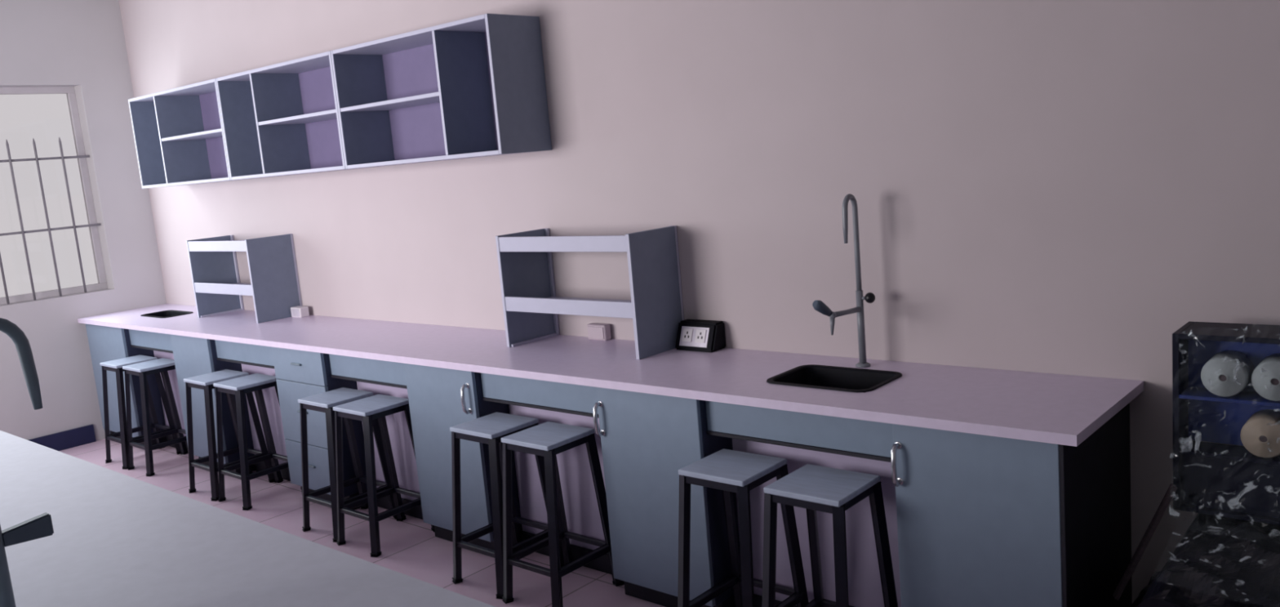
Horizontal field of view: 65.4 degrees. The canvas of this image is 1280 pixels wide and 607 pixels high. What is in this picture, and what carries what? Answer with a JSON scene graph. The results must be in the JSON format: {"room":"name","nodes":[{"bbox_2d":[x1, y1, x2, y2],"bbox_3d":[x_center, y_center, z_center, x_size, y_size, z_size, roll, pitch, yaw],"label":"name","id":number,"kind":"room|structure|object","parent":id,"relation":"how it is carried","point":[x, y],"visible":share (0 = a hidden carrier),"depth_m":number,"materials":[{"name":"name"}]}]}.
{"room":"science classroom","nodes":[
{"label":"science classroom","id":0,"kind":"room"},
{"bbox_2d":[0,0,166,440],"bbox_3d":[-5.186,-0.306,5.633,0.200,3.180,4.700,3,11,41],"label":"wall","id":1,"kind":"structure","parent":0,"point":[79,44],"depth_m":6.96,"materials":[{"name":"paint"}]},
{"bbox_2d":[0,86,107,304],"bbox_3d":[-4.479,-0.661,6.419,0.127,1.435,1.805,3,11,41],"label":"window","id":2,"kind":"structure","parent":1,"relation":"in","point":[69,91],"depth_m":6.94,"materials":[{"name":"white metal"}]},
{"bbox_2d":[27,423,96,450],"bbox_3d":[-5.184,1.256,5.554,0.014,0.125,4.060,3,11,41],"label":"baseboard","id":3,"kind":"structure","parent":1,"relation":"attached to","point":[65,439],"depth_m":6.92,"materials":[{"name":"blue paint"}]},
{"bbox_2d":[59,438,665,606],"bbox_3d":[-1.782,1.460,3.032,8.867,0.100,5.100,3,11,41],"label":"floor","id":4,"kind":"structure","parent":0,"point":[409,546],"depth_m":4.69,"materials":[{"name":"tile"}]},
{"bbox_2d":[85,323,165,444],"bbox_3d":[-3.424,0.511,7.034,0.670,0.849,0.595,3,11,41],"label":"base cabinet","id":5,"kind":"object","parent":4,"relation":"on","point":[106,344],"visible":0.15,"depth_m":6.73,"materials":[{"name":"grey wood"}]},
{"bbox_2d":[99,354,180,468],"bbox_3d":[-3.263,0.688,6.462,0.328,0.658,0.387,3,11,41],"label":"stool","id":6,"kind":"object","parent":4,"relation":"on","point":[116,365],"visible":0.8,"depth_m":6.42,"materials":[{"name":"black metal"}]},
{"bbox_2d":[122,357,188,475],"bbox_3d":[-3.011,0.698,6.255,0.328,0.658,0.387,3,11,41],"label":"stool","id":7,"kind":"object","parent":4,"relation":"on","point":[162,365],"visible":0.78,"depth_m":6.20,"materials":[{"name":"black metal"}]},
{"bbox_2d":[128,328,254,473],"bbox_3d":[-2.719,0.544,6.419,1.198,0.849,0.595,3,11,41],"label":"base unit","id":8,"kind":"object","parent":4,"relation":"on","point":[192,356],"visible":0.27,"depth_m":5.97,"materials":[{"name":"grey wood"}]},
{"bbox_2d":[183,368,274,500],"bbox_3d":[-2.362,0.731,5.670,0.328,0.658,0.387,3,11,41],"label":"stool","id":9,"kind":"object","parent":4,"relation":"on","point":[204,381],"visible":0.76,"depth_m":5.63,"materials":[{"name":"black metal"}]},
{"bbox_2d":[0,430,495,606],"bbox_3d":[-1.932,1.041,2.596,5.650,0.879,1.240,3,11,41],"label":"bench","id":10,"kind":"object","parent":4,"relation":"on","point":[117,539],"visible":1,"depth_m":2.27,"materials":[{"name":"stone"}]},
{"bbox_2d":[0,317,53,606],"bbox_3d":[-1.198,0.327,1.900,0.052,0.612,0.148,3,11,41],"label":"tap","id":11,"kind":"object","parent":10,"relation":"on","point":[40,526],"visible":1,"depth_m":1.90,"materials":[{"name":"metal"}]},
{"bbox_2d":[213,373,301,510],"bbox_3d":[-2.108,0.740,5.466,0.328,0.658,0.387,3,11,41],"label":"stool","id":12,"kind":"object","parent":4,"relation":"on","point":[256,382],"visible":0.79,"depth_m":5.41,"materials":[{"name":"black metal"}]},
{"bbox_2d":[214,339,367,509],"bbox_3d":[-1.817,0.587,5.625,1.203,0.849,0.607,3,11,41],"label":"base unit","id":13,"kind":"object","parent":4,"relation":"on","point":[300,374],"visible":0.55,"depth_m":5.21,"materials":[{"name":"grey wood"}]},
{"bbox_2d":[297,386,396,542],"bbox_3d":[-1.450,0.771,4.888,0.328,0.658,0.387,3,11,41],"label":"stool","id":14,"kind":"object","parent":4,"relation":"on","point":[324,402],"visible":0.79,"depth_m":4.85,"materials":[{"name":"black metal"}]},
{"bbox_2d":[333,393,434,556],"bbox_3d":[-1.213,0.784,4.665,0.328,0.658,0.387,3,11,41],"label":"stool","id":15,"kind":"object","parent":4,"relation":"on","point":[367,409],"visible":0.85,"depth_m":4.61,"materials":[{"name":"black metal"}]},
{"bbox_2d":[328,353,522,550],"bbox_3d":[-0.932,0.630,4.835,1.168,0.849,0.637,3,11,41],"label":"base unit","id":16,"kind":"object","parent":4,"relation":"on","point":[440,399],"visible":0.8,"depth_m":4.45,"materials":[{"name":"grey wood"}]},
{"bbox_2d":[449,411,564,598],"bbox_3d":[-0.568,0.811,4.122,0.328,0.658,0.387,3,11,41],"label":"stool","id":17,"kind":"object","parent":4,"relation":"on","point":[489,428],"visible":0.67,"depth_m":4.07,"materials":[{"name":"black metal"}]},
{"bbox_2d":[501,421,624,606],"bbox_3d":[-0.328,0.825,3.897,0.328,0.658,0.387,3,11,41],"label":"stool","id":18,"kind":"object","parent":4,"relation":"on","point":[547,439],"visible":0.94,"depth_m":3.85,"materials":[{"name":"black metal"}]},
{"bbox_2d":[480,372,741,606],"bbox_3d":[-0.041,0.671,4.058,1.193,0.849,0.637,3,11,41],"label":"base unit","id":19,"kind":"object","parent":4,"relation":"on","point":[643,440],"visible":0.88,"depth_m":3.68,"materials":[{"name":"grey wood"}]},
{"bbox_2d":[677,448,808,606],"bbox_3d":[0.333,0.853,3.335,0.328,0.658,0.387,3,11,41],"label":"stool","id":20,"kind":"object","parent":4,"relation":"on","point":[728,470],"visible":0.98,"depth_m":3.30,"materials":[{"name":"black metal"}]},
{"bbox_2d":[762,463,897,606],"bbox_3d":[0.585,0.867,3.096,0.328,0.658,0.387,3,11,41],"label":"stool","id":21,"kind":"object","parent":4,"relation":"on","point":[813,487],"visible":1,"depth_m":3.05,"materials":[{"name":"black metal"}]},
{"bbox_2d":[705,400,1132,606],"bbox_3d":[0.866,0.713,3.268,1.210,0.849,0.638,3,11,41],"label":"base unit","id":22,"kind":"object","parent":4,"relation":"on","point":[972,519],"visible":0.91,"depth_m":2.89,"materials":[{"name":"grey wood"}]},
{"bbox_2d":[77,303,1143,446],"bbox_3d":[-1.198,0.184,4.985,6.692,0.030,0.619,3,11,41],"label":"countertop","id":23,"kind":"structure","parent":22,"relation":"on","point":[1064,409],"depth_m":3.62,"materials":[{"name":"laminate"}]},
{"bbox_2d":[140,309,193,317],"bbox_3d":[-3.200,0.152,6.768,0.400,0.170,0.215,3,11,41],"label":"sink","id":24,"kind":"object","parent":23,"relation":"in","point":[165,313],"visible":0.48,"depth_m":6.86,"materials":[{"name":"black metal"}]},
{"bbox_2d":[186,233,302,323],"bbox_3d":[-2.486,-0.167,6.256,0.775,0.500,0.300,3,11,41],"label":"rack","id":25,"kind":"object","parent":23,"relation":"on","point":[274,285],"visible":0.95,"depth_m":6.08,"materials":[{"name":"wood"}]},
{"bbox_2d":[290,305,309,317],"bbox_3d":[-2.068,0.051,6.059,0.110,0.060,0.064,3,11,41],"label":"box","id":26,"kind":"object","parent":23,"relation":"on","point":[299,311],"visible":1,"depth_m":6.03,"materials":[{"name":"white plastic"}]},
{"bbox_2d":[495,225,684,359],"bbox_3d":[-0.222,-0.062,4.283,0.789,0.500,0.300,3,11,41],"label":"rack","id":27,"kind":"object","parent":23,"relation":"on","point":[531,306],"visible":0.92,"depth_m":4.11,"materials":[{"name":"wood"}]},
{"bbox_2d":[546,296,631,302],"bbox_3d":[-0.215,0.011,4.296,0.753,0.016,0.268,3,11,41],"label":"shelf","id":28,"kind":"object","parent":27,"relation":"attached to","point":[595,299],"depth_m":4.46,"materials":[{"name":"grey wood"}]},
{"bbox_2d":[586,322,611,340],"bbox_3d":[-0.184,0.127,4.455,0.110,0.070,0.044,3,11,41],"label":"box","id":29,"kind":"object","parent":23,"relation":"on","point":[600,331],"visible":1,"depth_m":4.43,"materials":[{"name":"plastic"}]},
{"bbox_2d":[675,319,725,352],"bbox_3d":[0.242,0.130,4.053,0.196,0.112,0.100,3,11,41],"label":"box","id":30,"kind":"object","parent":23,"relation":"on","point":[693,335],"visible":1,"depth_m":4.01,"materials":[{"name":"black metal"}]},
{"bbox_2d":[681,328,693,342],"bbox_3d":[0.194,0.129,4.049,0.048,0.052,0.027,3,11,41],"label":"outlet","id":31,"kind":"object","parent":30,"relation":"attached to","point":[686,333],"depth_m":4.04,"materials":[{"name":"white plastic"}]},
{"bbox_2d":[694,328,706,342],"bbox_3d":[0.245,0.132,4.005,0.048,0.052,0.027,3,11,41],"label":"outlet","id":32,"kind":"object","parent":30,"relation":"attached to","point":[700,334],"depth_m":4.00,"materials":[{"name":"white plastic"}]},
{"bbox_2d":[766,364,902,392],"bbox_3d":[0.663,0.332,3.389,0.400,0.170,0.285,3,11,41],"label":"sink","id":33,"kind":"object","parent":23,"relation":"in","point":[810,375],"visible":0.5,"depth_m":3.48,"materials":[{"name":"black metal"}]},
{"bbox_2d":[812,193,875,367],"bbox_3d":[0.681,-0.061,3.398,0.295,0.609,0.078,-11,11,-36],"label":"tap","id":34,"kind":"object","parent":23,"relation":"on","point":[819,305],"visible":1,"depth_m":3.45,"materials":[{"name":"metal"}]},
{"bbox_2d":[1129,512,1279,606],"bbox_3d":[1.624,0.889,2.515,0.795,0.597,0.770,3,11,41],"label":"wrapped bundle","id":35,"kind":"object","parent":4,"relation":"on","point":[1196,581],"visible":0.89,"depth_m":2.44,"materials":[{"name":"black plastic"}]},
{"bbox_2d":[1112,482,1177,599],"bbox_3d":[1.385,0.656,2.737,0.160,0.332,0.024,-3,9,15],"label":"timber lath","id":36,"kind":"object","parent":35,"relation":"on","point":[1172,487],"visible":1,"depth_m":2.73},
{"bbox_2d":[1169,527,1248,600],"bbox_3d":[1.433,0.587,2.196,0.509,0.061,0.306,3,11,41],"label":"plastic film","id":37,"kind":"object","parent":35,"relation":"on","point":[1217,548],"visible":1,"depth_m":2.29,"materials":[{"name":"grey"}]},
{"bbox_2d":[1172,320,1279,524],"bbox_3d":[1.698,0.316,2.598,0.520,0.492,0.180,3,11,41],"label":"shelving unit","id":38,"kind":"object","parent":35,"relation":"on","point":[1201,475],"visible":0.88,"depth_m":2.68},
{"bbox_2d":[1168,326,1278,541],"bbox_3d":[1.570,0.290,2.433,0.510,0.598,0.130,3,11,41],"label":"plastic film","id":39,"kind":"object","parent":38,"relation":"hanging from","point":[1188,441],"visible":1,"depth_m":2.55,"materials":[{"name":"grey"}]},
{"bbox_2d":[1200,350,1253,396],"bbox_3d":[1.551,0.186,2.635,0.108,0.108,0.100,3,11,41],"label":"paper roll","id":40,"kind":"object","parent":38,"relation":"on","point":[1221,372],"visible":0.98,"depth_m":2.60,"materials":[{"name":"white paper"}]},
{"bbox_2d":[1178,386,1279,406],"bbox_3d":[1.665,0.250,2.557,0.488,0.010,0.100,3,11,41],"label":"shelf","id":41,"kind":"object","parent":38,"relation":"attached to","point":[1248,395],"depth_m":2.63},
{"bbox_2d":[1179,440,1279,465],"bbox_3d":[1.678,0.402,2.580,0.488,0.012,0.100,3,11,41],"label":"shelf","id":42,"kind":"object","parent":38,"relation":"attached to","point":[1206,451],"depth_m":2.66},
{"bbox_2d":[1240,408,1279,457],"bbox_3d":[1.633,0.340,2.598,0.108,0.108,0.100,3,11,41],"label":"paper roll","id":43,"kind":"object","parent":38,"relation":"on","point":[1260,434],"visible":1,"depth_m":2.57,"materials":[{"name":"beige paper"}]},
{"bbox_2d":[1251,352,1279,400],"bbox_3d":[1.638,0.190,2.559,0.108,0.108,0.100,3,11,41],"label":"paper roll","id":44,"kind":"object","parent":38,"relation":"on","point":[1266,384],"visible":1,"depth_m":2.54,"materials":[{"name":"white paper"}]},
{"bbox_2d":[118,0,1279,602],"bbox_3d":[-0.324,-0.568,4.598,8.867,3.180,0.200,3,11,41],"label":"wall","id":45,"kind":"structure","parent":0,"point":[1065,187],"depth_m":3.54,"materials":[{"name":"paint"}]},
{"bbox_2d":[128,78,271,188],"bbox_3d":[-2.790,-1.059,6.320,1.217,0.586,0.302,3,11,41],"label":"upper cabinet","id":46,"kind":"object","parent":45,"relation":"attached to","point":[179,136],"visible":0.77,"depth_m":6.48,"materials":[{"name":"wood"}]},
{"bbox_2d":[160,128,222,141],"bbox_3d":[-2.652,-1.051,6.194,0.807,0.018,0.288,3,11,41],"label":"shelf","id":47,"kind":"object","parent":46,"relation":"attached to","point":[215,135],"depth_m":6.30,"materials":[{"name":"grey wood"}]},
{"bbox_2d":[215,50,392,179],"bbox_3d":[-1.876,-1.016,5.524,1.205,0.586,0.302,3,11,41],"label":"upper cabinet","id":48,"kind":"object","parent":45,"relation":"attached to","point":[279,119],"visible":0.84,"depth_m":5.66,"materials":[{"name":"wood"}]},
{"bbox_2d":[257,109,337,125],"bbox_3d":[-1.734,-1.009,5.394,0.784,0.018,0.288,3,11,41],"label":"shelf","id":49,"kind":"object","parent":48,"relation":"attached to","point":[328,117],"depth_m":5.48,"materials":[{"name":"grey wood"}]},
{"bbox_2d":[330,13,551,168],"bbox_3d":[-0.970,-0.975,4.734,1.197,0.586,0.302,3,11,41],"label":"upper cabinet","id":50,"kind":"object","parent":45,"relation":"attached to","point":[475,86],"visible":1,"depth_m":4.63,"materials":[{"name":"wood"}]},
{"bbox_2d":[340,91,439,111],"bbox_3d":[-1.110,-0.980,4.849,0.798,0.018,0.288,3,11,41],"label":"shelf","id":51,"kind":"object","parent":50,"relation":"attached to","point":[429,100],"depth_m":4.92,"materials":[{"name":"grey wood"}]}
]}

